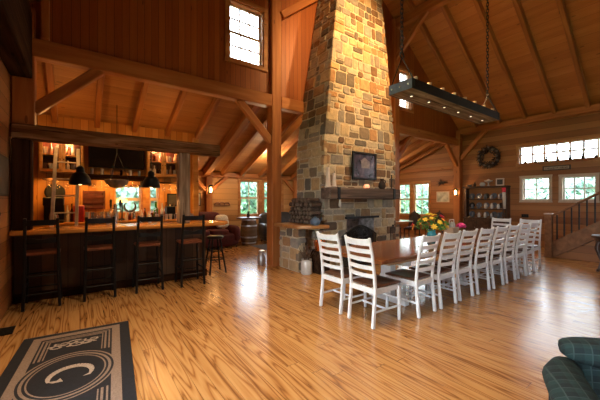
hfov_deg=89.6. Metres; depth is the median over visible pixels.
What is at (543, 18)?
ceiling
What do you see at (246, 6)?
window
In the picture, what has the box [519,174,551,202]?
window
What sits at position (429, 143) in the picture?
rafter
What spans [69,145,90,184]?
pendant
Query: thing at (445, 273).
dining chair
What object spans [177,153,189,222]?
post
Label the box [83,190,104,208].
rack
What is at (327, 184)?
taper candle
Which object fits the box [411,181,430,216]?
window
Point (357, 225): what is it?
fire screen
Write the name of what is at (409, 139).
knee brace
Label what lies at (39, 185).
wall
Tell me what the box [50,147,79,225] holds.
ladder
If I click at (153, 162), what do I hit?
shelf
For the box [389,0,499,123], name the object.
chandelier
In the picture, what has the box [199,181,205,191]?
knee brace
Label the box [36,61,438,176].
ceiling
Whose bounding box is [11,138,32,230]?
post
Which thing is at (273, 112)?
timber post
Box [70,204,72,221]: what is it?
glass bottle
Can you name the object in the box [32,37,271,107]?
beam
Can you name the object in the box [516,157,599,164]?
trim
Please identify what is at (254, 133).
rafter
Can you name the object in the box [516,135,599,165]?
window
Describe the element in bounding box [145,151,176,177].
upper cabinet
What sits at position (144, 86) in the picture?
rafter
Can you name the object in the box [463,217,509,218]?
countertop
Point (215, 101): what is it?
rafter
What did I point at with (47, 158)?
upper cabinet
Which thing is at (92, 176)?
shelf
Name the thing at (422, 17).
knee brace
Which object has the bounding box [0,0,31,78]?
beam
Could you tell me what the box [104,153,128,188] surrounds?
lamp
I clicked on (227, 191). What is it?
wall
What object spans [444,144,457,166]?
knee brace
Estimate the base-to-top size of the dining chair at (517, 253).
1.064 m
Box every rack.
[42,178,68,180]
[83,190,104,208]
[159,182,176,183]
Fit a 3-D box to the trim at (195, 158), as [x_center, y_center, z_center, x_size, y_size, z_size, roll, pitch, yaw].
[-2.728,-0.050,7.878,0.140,3.100,0.090,0,0,-36]
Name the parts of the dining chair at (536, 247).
seat, post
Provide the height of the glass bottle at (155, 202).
0.400 m
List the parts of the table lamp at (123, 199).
stem, lamp shade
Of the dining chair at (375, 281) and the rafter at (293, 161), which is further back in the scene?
the rafter at (293, 161)
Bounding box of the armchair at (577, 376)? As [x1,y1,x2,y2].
[542,337,599,399]
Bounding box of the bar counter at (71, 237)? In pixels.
[9,220,227,303]
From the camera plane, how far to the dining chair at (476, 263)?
4.89 m
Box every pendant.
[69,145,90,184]
[142,151,159,187]
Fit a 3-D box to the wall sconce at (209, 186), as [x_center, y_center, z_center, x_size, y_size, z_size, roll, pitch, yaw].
[-2.924,-0.359,9.881,0.160,0.299,0.200,0,0,-36]
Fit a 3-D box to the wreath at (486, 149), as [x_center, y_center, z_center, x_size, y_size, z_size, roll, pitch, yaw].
[6.832,-1.565,10.972,0.231,0.914,0.856,0,0,-36]
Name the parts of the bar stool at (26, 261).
post, leg, seat, post, leg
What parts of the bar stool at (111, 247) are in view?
post, seat, leg, post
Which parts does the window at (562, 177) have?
sash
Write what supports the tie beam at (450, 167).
attached to the wall at (505, 140)
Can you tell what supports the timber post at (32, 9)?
on the beam at (45, 51)
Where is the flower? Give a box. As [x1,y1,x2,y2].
[456,223,465,236]
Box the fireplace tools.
[390,224,394,239]
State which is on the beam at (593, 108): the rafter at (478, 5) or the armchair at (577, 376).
the rafter at (478, 5)
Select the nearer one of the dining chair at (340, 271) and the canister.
the dining chair at (340, 271)
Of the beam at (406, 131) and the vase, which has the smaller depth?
the vase
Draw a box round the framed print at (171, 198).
[167,194,176,205]
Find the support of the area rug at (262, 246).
on the floor
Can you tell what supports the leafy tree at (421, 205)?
on the ground
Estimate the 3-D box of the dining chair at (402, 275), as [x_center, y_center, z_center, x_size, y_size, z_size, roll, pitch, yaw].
[1.543,0.970,4.112,0.444,1.064,0.606,0,0,-38]
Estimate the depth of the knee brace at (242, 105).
6.56 m
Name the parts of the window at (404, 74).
sash, pane, pane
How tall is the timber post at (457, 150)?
4.200 m
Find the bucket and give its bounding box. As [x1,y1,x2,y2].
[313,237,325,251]
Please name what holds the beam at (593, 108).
attached to the wall at (505, 140)
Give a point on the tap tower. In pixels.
(114, 208)
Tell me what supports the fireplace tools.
on the floor
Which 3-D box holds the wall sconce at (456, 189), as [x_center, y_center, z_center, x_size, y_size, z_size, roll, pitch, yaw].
[6.025,-0.320,11.681,0.200,0.299,0.160,0,0,-36]
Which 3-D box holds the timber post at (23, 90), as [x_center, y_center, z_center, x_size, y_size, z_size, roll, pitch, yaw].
[-4.040,-1.593,4.431,0.250,1.015,0.250,0,0,-36]
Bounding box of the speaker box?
[165,206,175,218]
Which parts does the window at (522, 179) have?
sash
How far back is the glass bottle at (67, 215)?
6.21 m
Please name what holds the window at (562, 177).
in the wall at (505, 140)
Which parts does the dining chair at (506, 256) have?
seat, seat frame, post, post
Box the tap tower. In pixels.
[110,199,120,224]
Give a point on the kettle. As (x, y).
(314, 221)
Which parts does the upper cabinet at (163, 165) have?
door, door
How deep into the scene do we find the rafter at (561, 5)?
7.79 m
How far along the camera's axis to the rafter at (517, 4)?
8.28 m
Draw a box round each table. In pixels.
[236,217,261,244]
[322,229,531,305]
[591,234,599,271]
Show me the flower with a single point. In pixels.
(460, 225)
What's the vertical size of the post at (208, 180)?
2.280 m
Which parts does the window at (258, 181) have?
sash, sash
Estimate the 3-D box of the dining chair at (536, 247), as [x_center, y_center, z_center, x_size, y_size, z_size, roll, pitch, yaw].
[5.148,0.970,6.863,0.606,1.064,0.444,0,0,-36]
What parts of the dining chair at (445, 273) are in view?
leg, seat, seat frame, post, post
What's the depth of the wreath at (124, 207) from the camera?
6.93 m
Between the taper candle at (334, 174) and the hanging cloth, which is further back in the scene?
the hanging cloth
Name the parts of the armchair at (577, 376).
armrest, backrest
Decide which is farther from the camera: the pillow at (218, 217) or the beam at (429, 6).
the pillow at (218, 217)
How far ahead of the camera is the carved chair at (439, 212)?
11.44 m
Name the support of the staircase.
on the floor
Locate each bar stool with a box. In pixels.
[21,218,62,311]
[82,216,116,301]
[132,215,163,293]
[174,214,205,287]
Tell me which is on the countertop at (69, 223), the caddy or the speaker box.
the speaker box
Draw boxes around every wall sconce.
[208,185,212,193]
[453,188,457,195]
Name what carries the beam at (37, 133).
on the post at (183, 159)
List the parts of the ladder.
rail, rail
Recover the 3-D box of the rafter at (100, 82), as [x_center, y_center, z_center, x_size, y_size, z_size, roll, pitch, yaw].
[-3.897,-2.031,5.865,0.100,0.912,1.980,0,0,-36]
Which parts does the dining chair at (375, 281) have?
post, post, seat frame, seat, leg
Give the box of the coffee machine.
[43,197,64,222]
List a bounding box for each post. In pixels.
[11,56,36,124]
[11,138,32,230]
[31,7,35,37]
[41,0,49,40]
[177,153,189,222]
[205,176,211,211]
[267,0,280,266]
[293,180,296,197]
[392,18,398,220]
[453,130,462,230]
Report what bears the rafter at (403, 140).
attached to the ceiling at (120, 95)
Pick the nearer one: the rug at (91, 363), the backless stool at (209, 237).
the rug at (91, 363)
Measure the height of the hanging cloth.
0.720 m
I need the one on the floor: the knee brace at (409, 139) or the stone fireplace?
the stone fireplace
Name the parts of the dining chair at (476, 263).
seat, seat frame, post, post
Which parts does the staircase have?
newel post, handrail, panel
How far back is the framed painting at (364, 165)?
7.07 m
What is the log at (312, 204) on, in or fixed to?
on the log at (309, 208)
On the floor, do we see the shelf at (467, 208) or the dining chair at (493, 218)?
the dining chair at (493, 218)
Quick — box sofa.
[199,212,239,247]
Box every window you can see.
[109,182,145,216]
[146,184,162,215]
[225,0,267,72]
[237,178,261,216]
[262,179,283,212]
[399,65,413,112]
[399,182,410,215]
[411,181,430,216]
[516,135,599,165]
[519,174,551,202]
[558,173,599,202]
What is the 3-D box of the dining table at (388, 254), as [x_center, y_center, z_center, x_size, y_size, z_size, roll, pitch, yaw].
[2.740,1.113,5.574,5.212,0.775,1.130,0,0,-36]
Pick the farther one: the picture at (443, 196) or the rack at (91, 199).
the picture at (443, 196)
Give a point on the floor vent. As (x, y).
(7, 330)
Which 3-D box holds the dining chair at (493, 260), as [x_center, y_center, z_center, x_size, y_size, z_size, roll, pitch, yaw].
[3.319,0.970,5.384,0.444,1.064,0.606,0,0,-36]
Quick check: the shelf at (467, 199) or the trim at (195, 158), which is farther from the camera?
the shelf at (467, 199)
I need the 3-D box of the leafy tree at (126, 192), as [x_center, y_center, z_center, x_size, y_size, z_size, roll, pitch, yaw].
[-5.855,0.378,11.415,5.141,3.954,5.229,0,0,-15]
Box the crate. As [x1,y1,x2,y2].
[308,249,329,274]
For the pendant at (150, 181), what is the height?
0.650 m
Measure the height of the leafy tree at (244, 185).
3.954 m
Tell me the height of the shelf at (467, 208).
0.030 m
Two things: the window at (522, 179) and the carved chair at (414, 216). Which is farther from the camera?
the carved chair at (414, 216)
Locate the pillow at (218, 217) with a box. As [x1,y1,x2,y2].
[215,215,228,227]
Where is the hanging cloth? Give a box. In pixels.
[502,188,505,208]
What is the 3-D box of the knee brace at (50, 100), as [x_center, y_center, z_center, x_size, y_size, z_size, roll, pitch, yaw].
[-3.607,-1.720,4.710,0.917,0.891,0.120,0,0,-36]
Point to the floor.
(253, 331)
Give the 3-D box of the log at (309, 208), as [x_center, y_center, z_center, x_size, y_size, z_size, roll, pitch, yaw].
[0.304,0.189,6.404,0.274,0.090,0.088,0,0,-36]
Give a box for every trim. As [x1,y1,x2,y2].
[192,138,198,215]
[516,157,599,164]
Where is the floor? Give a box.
[0,232,599,399]
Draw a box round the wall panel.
[0,153,8,195]
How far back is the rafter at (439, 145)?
12.88 m
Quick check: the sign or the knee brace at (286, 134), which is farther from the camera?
the sign
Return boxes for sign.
[542,164,570,170]
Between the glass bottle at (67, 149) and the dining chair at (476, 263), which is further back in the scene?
the glass bottle at (67, 149)
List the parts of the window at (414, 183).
sash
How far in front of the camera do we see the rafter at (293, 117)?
9.42 m
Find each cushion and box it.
[207,228,228,234]
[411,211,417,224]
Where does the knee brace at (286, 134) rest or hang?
attached to the timber post at (273, 112)
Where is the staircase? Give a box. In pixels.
[544,191,599,262]
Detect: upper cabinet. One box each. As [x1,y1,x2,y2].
[39,142,82,173]
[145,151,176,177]
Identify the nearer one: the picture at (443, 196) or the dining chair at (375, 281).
the dining chair at (375, 281)
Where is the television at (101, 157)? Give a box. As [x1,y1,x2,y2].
[88,146,144,169]
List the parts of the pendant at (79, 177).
lamp shade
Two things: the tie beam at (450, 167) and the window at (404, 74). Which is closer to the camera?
the window at (404, 74)
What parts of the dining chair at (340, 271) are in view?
post, post, seat frame, seat, leg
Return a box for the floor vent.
[0,326,15,335]
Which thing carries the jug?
on the stone fireplace
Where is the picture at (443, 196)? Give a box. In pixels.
[436,191,448,201]
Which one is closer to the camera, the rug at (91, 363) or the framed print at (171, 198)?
the rug at (91, 363)
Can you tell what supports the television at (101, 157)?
attached to the wall at (39, 185)
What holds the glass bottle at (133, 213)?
on the countertop at (69, 223)
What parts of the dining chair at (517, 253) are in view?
seat, seat frame, post, post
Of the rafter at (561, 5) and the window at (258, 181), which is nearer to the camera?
the rafter at (561, 5)
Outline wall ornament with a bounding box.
[214,202,229,205]
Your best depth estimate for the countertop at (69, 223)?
6.39 m
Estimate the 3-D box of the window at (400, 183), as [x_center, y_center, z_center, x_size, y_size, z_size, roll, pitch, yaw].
[4.853,-0.050,14.007,0.250,1.560,0.860,0,0,-36]
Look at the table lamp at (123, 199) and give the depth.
6.67 m
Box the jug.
[378,179,385,188]
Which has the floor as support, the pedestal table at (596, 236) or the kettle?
the pedestal table at (596, 236)
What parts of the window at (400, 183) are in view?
sash, sash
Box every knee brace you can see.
[35,69,103,114]
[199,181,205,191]
[212,176,227,190]
[235,100,270,143]
[280,0,318,19]
[281,114,302,144]
[283,179,293,192]
[396,11,428,60]
[399,136,413,158]
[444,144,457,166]
[461,130,487,159]
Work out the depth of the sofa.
9.49 m
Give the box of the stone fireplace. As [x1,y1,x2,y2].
[274,0,406,271]
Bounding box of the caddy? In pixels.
[444,219,458,232]
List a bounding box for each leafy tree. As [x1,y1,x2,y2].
[116,187,155,211]
[241,182,266,213]
[401,184,427,213]
[526,177,594,198]
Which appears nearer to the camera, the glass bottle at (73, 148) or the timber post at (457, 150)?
the glass bottle at (73, 148)
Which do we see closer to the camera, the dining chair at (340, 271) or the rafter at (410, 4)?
the dining chair at (340, 271)
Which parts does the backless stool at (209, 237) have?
leg, leg, seat, leg, leg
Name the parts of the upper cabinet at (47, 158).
door, door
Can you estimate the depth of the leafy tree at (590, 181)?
12.01 m
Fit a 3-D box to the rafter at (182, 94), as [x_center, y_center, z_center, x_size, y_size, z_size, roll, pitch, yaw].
[-2.732,-2.031,6.712,0.100,0.912,1.980,0,0,-36]
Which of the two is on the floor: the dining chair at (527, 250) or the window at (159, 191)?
the dining chair at (527, 250)
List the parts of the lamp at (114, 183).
lamp shade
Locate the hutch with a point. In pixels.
(471, 223)
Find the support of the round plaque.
attached to the wall at (39, 185)
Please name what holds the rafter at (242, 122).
attached to the ceiling at (120, 95)
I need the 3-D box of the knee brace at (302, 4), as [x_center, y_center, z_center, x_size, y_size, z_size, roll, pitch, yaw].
[0.164,-4.810,7.354,1.565,1.290,0.130,0,0,-36]
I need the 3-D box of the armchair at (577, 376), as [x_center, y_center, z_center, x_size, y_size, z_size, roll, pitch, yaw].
[1.802,1.133,1.176,1.310,0.733,1.043,0,0,25]
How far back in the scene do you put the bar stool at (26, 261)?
4.21 m
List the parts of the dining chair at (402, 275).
leg, seat, seat frame, post, post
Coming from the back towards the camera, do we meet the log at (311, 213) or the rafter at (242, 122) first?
the rafter at (242, 122)
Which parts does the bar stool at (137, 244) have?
leg, post, seat, leg, post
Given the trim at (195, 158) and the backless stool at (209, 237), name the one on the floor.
the backless stool at (209, 237)
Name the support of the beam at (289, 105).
attached to the timber post at (273, 112)
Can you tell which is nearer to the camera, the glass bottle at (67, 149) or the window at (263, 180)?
the glass bottle at (67, 149)
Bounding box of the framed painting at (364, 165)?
[352,151,376,179]
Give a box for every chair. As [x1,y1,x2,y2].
[259,212,291,240]
[316,231,366,314]
[344,235,400,328]
[385,233,440,318]
[403,210,420,237]
[409,230,461,308]
[425,210,443,235]
[429,228,477,300]
[447,227,494,294]
[463,225,507,288]
[477,224,519,283]
[482,217,510,247]
[490,222,530,278]
[503,221,538,274]
[510,218,541,268]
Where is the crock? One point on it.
(306, 263)
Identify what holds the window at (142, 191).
in the wall at (39, 185)
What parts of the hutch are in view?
turned post, panel, door, door, cornice, panel, door, turned post, panel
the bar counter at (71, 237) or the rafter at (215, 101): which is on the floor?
the bar counter at (71, 237)
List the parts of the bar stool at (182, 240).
leg, post, seat, leg, post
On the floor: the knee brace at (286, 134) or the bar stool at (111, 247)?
the bar stool at (111, 247)
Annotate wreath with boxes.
[123,203,136,211]
[475,144,500,168]
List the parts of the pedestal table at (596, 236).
leg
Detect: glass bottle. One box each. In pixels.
[49,143,52,153]
[65,205,69,221]
[66,145,69,154]
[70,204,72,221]
[71,145,74,154]
[132,208,135,219]
[153,202,157,216]
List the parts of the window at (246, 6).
sash, sash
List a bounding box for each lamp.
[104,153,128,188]
[116,197,127,219]
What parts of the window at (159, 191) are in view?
sash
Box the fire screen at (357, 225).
[341,225,377,267]
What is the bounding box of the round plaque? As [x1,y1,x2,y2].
[44,184,64,196]
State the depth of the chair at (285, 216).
10.90 m
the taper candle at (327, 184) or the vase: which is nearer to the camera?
the vase
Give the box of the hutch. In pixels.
[462,185,510,230]
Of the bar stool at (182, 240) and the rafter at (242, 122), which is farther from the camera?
the rafter at (242, 122)
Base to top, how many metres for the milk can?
0.333 m
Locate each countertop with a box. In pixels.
[33,218,197,226]
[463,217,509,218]
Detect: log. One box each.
[307,198,319,201]
[308,207,319,210]
[308,215,319,219]
[309,211,320,215]
[310,202,321,206]
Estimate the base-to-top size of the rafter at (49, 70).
0.912 m
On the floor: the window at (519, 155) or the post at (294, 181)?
the post at (294, 181)
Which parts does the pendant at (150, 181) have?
lamp shade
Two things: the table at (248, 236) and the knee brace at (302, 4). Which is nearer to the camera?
the knee brace at (302, 4)
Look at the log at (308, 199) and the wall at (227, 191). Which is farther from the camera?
the wall at (227, 191)
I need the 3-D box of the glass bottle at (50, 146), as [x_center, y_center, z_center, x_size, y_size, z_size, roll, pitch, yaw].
[-4.974,-1.029,6.028,0.068,0.228,0.068,0,0,-36]
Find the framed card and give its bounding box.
[496,178,503,185]
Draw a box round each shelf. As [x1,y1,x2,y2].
[43,153,75,157]
[88,174,144,186]
[150,161,176,163]
[467,199,501,199]
[467,208,504,209]
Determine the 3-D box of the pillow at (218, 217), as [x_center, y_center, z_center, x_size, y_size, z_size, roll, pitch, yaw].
[-2.527,0.690,9.761,0.440,0.431,0.260,0,0,-36]
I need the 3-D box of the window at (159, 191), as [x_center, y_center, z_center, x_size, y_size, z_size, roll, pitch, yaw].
[-3.573,-0.020,7.374,0.420,0.800,0.250,0,0,-36]
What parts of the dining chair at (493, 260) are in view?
seat, seat frame, post, post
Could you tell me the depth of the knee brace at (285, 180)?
11.89 m
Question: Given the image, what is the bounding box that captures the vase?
[427,229,436,235]
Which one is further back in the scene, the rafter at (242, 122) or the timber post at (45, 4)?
the rafter at (242, 122)
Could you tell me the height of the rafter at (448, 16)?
4.720 m
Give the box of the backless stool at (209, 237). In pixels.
[206,235,226,274]
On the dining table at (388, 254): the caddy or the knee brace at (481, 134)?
the caddy
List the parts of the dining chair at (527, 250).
seat, post, post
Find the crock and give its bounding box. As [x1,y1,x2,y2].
[299,244,314,274]
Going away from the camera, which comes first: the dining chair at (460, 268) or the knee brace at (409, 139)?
the dining chair at (460, 268)
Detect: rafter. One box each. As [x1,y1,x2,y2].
[44,62,57,122]
[94,75,104,127]
[132,82,148,132]
[165,90,187,135]
[194,97,220,138]
[202,104,260,177]
[221,113,266,175]
[240,114,300,176]
[258,134,298,177]
[281,155,296,174]
[290,171,296,180]
[399,137,413,147]
[399,141,434,163]
[399,143,444,170]
[403,139,424,153]
[404,0,478,127]
[440,4,501,123]
[472,0,527,119]
[512,0,557,113]
[556,0,591,107]
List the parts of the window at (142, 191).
sash, sash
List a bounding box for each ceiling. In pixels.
[29,0,599,129]
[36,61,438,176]
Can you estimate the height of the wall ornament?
0.139 m
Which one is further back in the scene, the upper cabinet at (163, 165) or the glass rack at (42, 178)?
the upper cabinet at (163, 165)
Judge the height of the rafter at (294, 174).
1.712 m
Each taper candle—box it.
[325,167,330,187]
[331,171,336,186]
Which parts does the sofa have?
backrest, seat, armrest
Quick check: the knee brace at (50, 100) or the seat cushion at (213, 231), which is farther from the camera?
the seat cushion at (213, 231)
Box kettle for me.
[310,214,321,224]
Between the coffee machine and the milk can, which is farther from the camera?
the milk can
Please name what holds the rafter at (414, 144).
attached to the ceiling at (120, 95)
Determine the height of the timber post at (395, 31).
7.142 m
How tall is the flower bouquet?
0.461 m
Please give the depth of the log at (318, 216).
6.34 m
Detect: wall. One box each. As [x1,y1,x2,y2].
[0,58,13,320]
[30,0,457,137]
[33,114,194,221]
[199,176,292,241]
[399,112,599,245]
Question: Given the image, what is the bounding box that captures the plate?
[199,171,296,180]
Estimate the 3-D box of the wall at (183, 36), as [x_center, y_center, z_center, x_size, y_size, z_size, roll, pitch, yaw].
[1.020,-4.827,8.200,13.300,5.154,0.160,0,0,-36]
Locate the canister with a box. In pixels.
[73,205,83,221]
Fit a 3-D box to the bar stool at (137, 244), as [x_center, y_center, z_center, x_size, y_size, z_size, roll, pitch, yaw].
[-2.571,0.874,5.113,0.436,1.254,0.522,0,0,-34]
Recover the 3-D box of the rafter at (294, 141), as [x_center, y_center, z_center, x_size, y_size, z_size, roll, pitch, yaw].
[-0.410,-1.631,9.639,0.100,1.712,3.980,0,0,-36]
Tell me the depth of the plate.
10.69 m
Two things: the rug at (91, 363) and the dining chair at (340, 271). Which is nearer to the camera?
the rug at (91, 363)
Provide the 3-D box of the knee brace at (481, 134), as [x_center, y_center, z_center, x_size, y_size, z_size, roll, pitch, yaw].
[6.533,-2.100,11.383,0.120,1.085,1.014,0,0,-36]
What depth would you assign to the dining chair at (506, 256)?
5.52 m
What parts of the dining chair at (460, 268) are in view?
seat, seat frame, post, post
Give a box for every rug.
[0,320,136,399]
[251,244,266,249]
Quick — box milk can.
[257,250,265,264]
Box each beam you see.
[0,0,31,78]
[10,122,219,156]
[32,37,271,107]
[281,97,303,113]
[396,0,452,28]
[399,125,458,145]
[399,165,452,173]
[460,103,599,134]
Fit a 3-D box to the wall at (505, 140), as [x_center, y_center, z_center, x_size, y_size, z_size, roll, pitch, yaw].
[8.335,-0.750,9.281,0.200,4.500,15.200,0,0,-36]
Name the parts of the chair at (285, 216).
armrest, backrest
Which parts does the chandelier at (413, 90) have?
plate, hanging chain, bracket arm, plate, plate, hanging chain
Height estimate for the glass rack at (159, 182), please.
0.028 m
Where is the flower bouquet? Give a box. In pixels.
[411,213,449,231]
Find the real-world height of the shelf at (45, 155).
0.020 m
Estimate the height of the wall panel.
0.510 m
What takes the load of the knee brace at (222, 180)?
attached to the post at (208, 180)
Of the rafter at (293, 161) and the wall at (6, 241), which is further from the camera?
the rafter at (293, 161)

